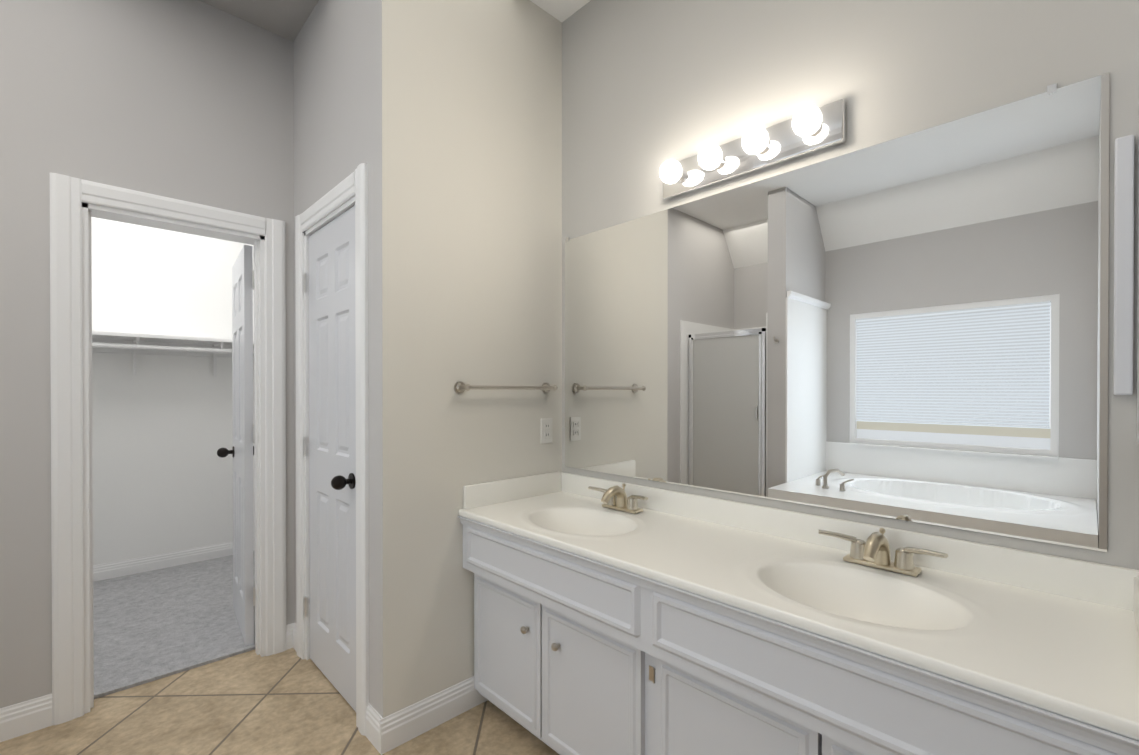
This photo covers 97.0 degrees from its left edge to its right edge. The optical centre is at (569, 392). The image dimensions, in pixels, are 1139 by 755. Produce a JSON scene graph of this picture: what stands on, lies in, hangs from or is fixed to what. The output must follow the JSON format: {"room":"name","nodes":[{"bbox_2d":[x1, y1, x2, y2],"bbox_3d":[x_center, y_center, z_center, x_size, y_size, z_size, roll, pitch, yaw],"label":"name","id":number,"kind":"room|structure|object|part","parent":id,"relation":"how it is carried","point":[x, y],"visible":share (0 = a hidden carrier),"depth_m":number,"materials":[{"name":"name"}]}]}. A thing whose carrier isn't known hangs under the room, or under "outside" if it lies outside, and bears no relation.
{"room":"bathroom","nodes":[
{"label":"bathroom","id":0,"kind":"room"},
{"bbox_2d":[0,0,294,707],"bbox_3d":[-2.366,0.268,1.583,2.703,3.970,0.120,0,0,-44],"label":"wall","id":1,"kind":"structure","parent":0,"point":[189,100],"depth_m":1.97,"materials":[{"name":"grey paint"}]},
{"bbox_2d":[0,694,51,741],"bbox_3d":[-2.620,1.196,1.248,1.867,0.116,0.013,0,0,-44],"label":"baseboard","id":2,"kind":"structure","parent":1,"relation":"attached to","point":[16,720],"depth_m":1.85,"materials":[{"name":"white wood"}]},
{"bbox_2d":[49,172,285,724],"bbox_3d":[-1.662,0.212,2.167,0.794,2.076,0.021,0,0,-44],"label":"trim","id":3,"kind":"structure","parent":1,"relation":"attached to","point":[69,195],"depth_m":1.94,"materials":[{"name":"white wood"}]},
{"bbox_2d":[82,202,265,713],"bbox_3d":[-1.712,0.254,2.219,0.622,1.990,0.128,0,0,-44],"label":"door frame","id":4,"kind":"structure","parent":1,"relation":"attached to","point":[89,211],"depth_m":2.13,"materials":[{"name":"white wood"}]},
{"bbox_2d":[217,245,254,645],"bbox_3d":[-1.716,0.259,2.685,0.194,1.960,0.628,0,0,-44],"label":"closet door","id":5,"kind":"structure","parent":4,"relation":"attached to","point":[242,451],"depth_m":2.50,"materials":[{"name":"white wood"}]},
{"bbox_3d":[-1.884,0.333,2.859,0.194,0.062,0.069,0,0,-44],"label":"knob","id":6,"kind":"part","parent":5,"relation":"part of","materials":[{"name":"black metal"}]},
{"bbox_2d":[92,217,253,565],"bbox_3d":[-3.049,-0.132,3.412,2.450,2.750,0.100,0,0,-44],"label":"wall","id":7,"kind":"structure","parent":0,"point":[162,426],"depth_m":3.52,"materials":[{"name":"white paint"}]},
{"bbox_2d":[92,331,253,376],"bbox_3d":[-2.906,-0.246,3.263,2.246,0.260,0.309,0,0,-44],"label":"closet shelf","id":8,"kind":"object","parent":7,"relation":"attached to","point":[113,342],"visible":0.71,"depth_m":3.41,"materials":[{"name":"white wood"}]},
{"bbox_3d":[-2.829,-0.295,3.184,2.244,0.032,0.032,0,0,-44],"label":"rod","id":9,"kind":"part","parent":8,"relation":"part of","materials":[{"name":"white metal"}]},
{"bbox_2d":[93,537,253,581],"bbox_3d":[-3.010,1.186,3.378,2.250,0.116,0.013,0,0,-44],"label":"baseboard","id":10,"kind":"structure","parent":7,"relation":"attached to","point":[141,564],"depth_m":3.51,"materials":[{"name":"white wood"}]},
{"bbox_2d":[93,551,254,698],"bbox_3d":[-2.422,1.250,2.772,2.250,0.034,1.700,0,0,-44],"label":"floor carpet","id":11,"kind":"object","parent":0,"point":[152,625],"visible":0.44,"depth_m":2.69,"materials":[{"name":"grey carpet"}]},
{"bbox_2d":[0,648,559,754],"bbox_3d":[-0.517,1.309,0.295,3.800,0.100,4.550,0,0,-44],"label":"floor","id":12,"kind":"structure","parent":0,"point":[286,702],"depth_m":1.90,"materials":[{"name":"beige tile"}]},
{"bbox_2d":[457,471,1138,754],"bbox_3d":[0.389,0.805,1.511,0.559,0.896,1.796,0,0,-44],"label":"bathroom vanity","id":13,"kind":"object","parent":12,"relation":"on","point":[611,617],"visible":1,"depth_m":1.24,"materials":[{"name":"white"}]},
{"bbox_2d":[588,484,647,513],"bbox_3d":[0.173,0.404,1.930,0.141,0.100,0.294,0,0,-44],"label":"faucet","id":14,"kind":"object","parent":13,"relation":"on","point":[614,500],"depth_m":1.94,"materials":[{"name":"silver metal"}]},
{"bbox_2d":[819,528,947,576],"bbox_3d":[0.788,0.407,1.295,0.141,0.100,0.294,0,0,-44],"label":"faucet","id":15,"kind":"object","parent":13,"relation":"on","point":[870,558],"depth_m":1.30,"materials":[{"name":"silver metal"}]},
{"bbox_2d":[294,0,370,703],"bbox_3d":[-1.043,0.264,2.231,0.100,3.970,1.030,0,0,-44],"label":"wall","id":16,"kind":"structure","parent":0,"point":[331,95],"depth_m":2.09,"materials":[{"name":"grey paint"}]},
{"bbox_2d":[295,163,368,735],"bbox_3d":[-0.981,0.250,2.167,0.104,2.000,0.638,0,0,-44],"label":"door frame","id":17,"kind":"structure","parent":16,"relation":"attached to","point":[345,207],"depth_m":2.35,"materials":[{"name":"white wood"}]},
{"bbox_2d":[304,205,355,711],"bbox_3d":[-1.037,0.257,2.136,0.115,1.970,0.629,0,0,-44],"label":"closet door","id":18,"kind":"structure","parent":17,"relation":"attached to","point":[332,455],"depth_m":2.13,"materials":[{"name":"white wood"}]},
{"bbox_3d":[-0.881,0.346,1.950,0.080,0.062,0.062,0,0,-44],"label":"knob","id":19,"kind":"part","parent":18,"relation":"part of","materials":[{"name":"black metal"}]},
{"bbox_2d":[199,0,590,41],"bbox_3d":[-0.517,-1.761,0.280,3.800,0.100,4.550,0,0,-44],"label":"ceiling","id":20,"kind":"structure","parent":0,"point":[286,19],"depth_m":2.27,"materials":[{"name":"grey paint"}]},
{"bbox_2d":[370,0,561,717],"bbox_3d":[-0.335,-0.235,2.128,0.977,2.970,0.100,0,0,-44],"label":"wall","id":21,"kind":"structure","parent":0,"point":[465,192],"depth_m":1.94,"materials":[{"name":"beige paint"}]},
{"bbox_2d":[372,676,486,754],"bbox_3d":[-0.344,1.192,2.048,0.870,0.116,0.013,0,0,-44],"label":"baseboard","id":22,"kind":"structure","parent":21,"relation":"attached to","point":[394,730],"depth_m":1.85,"materials":[{"name":"white wood"}]},
{"bbox_2d":[454,381,557,393],"bbox_3d":[-0.243,-0.022,2.095,0.496,0.048,0.074,0,0,-44],"label":"towel rail","id":23,"kind":"object","parent":21,"relation":"attached to","point":[460,387],"visible":1,"depth_m":2.02,"materials":[{"name":"silver metal"}]},
{"bbox_2d":[541,418,552,443],"bbox_3d":[-0.102,0.171,2.279,0.070,0.114,0.008,0,0,-44],"label":"electrical outlet","id":24,"kind":"object","parent":21,"relation":"attached to","point":[546,431],"visible":1,"depth_m":2.27,"materials":[{"name":"white plastic"}]},
{"bbox_2d":[562,0,1138,569],"bbox_3d":[1.194,-0.230,1.159,0.128,2.970,3.420,0,0,-44],"label":"wall","id":25,"kind":"structure","parent":0,"point":[911,326],"depth_m":1.43,"materials":[{"name":"beige paint"}]},
{"bbox_2d":[659,99,845,199],"bbox_3d":[0.545,-0.793,1.654,0.128,0.120,0.630,0,0,-44],"label":"sconce","id":26,"kind":"object","parent":25,"relation":"attached to","point":[805,130],"visible":1,"depth_m":1.60,"materials":[{"name":"silver metal"}]},
{"bbox_2d":[1113,107,1138,442],"bbox_3d":[1.287,-0.444,0.879,0.142,1.100,0.452,0,0,-44],"label":"upper cabinet","id":27,"kind":"object","parent":25,"relation":"attached to","point":[1123,263],"visible":1,"depth_m":1.07,"materials":[{"name":"white"}]}
]}

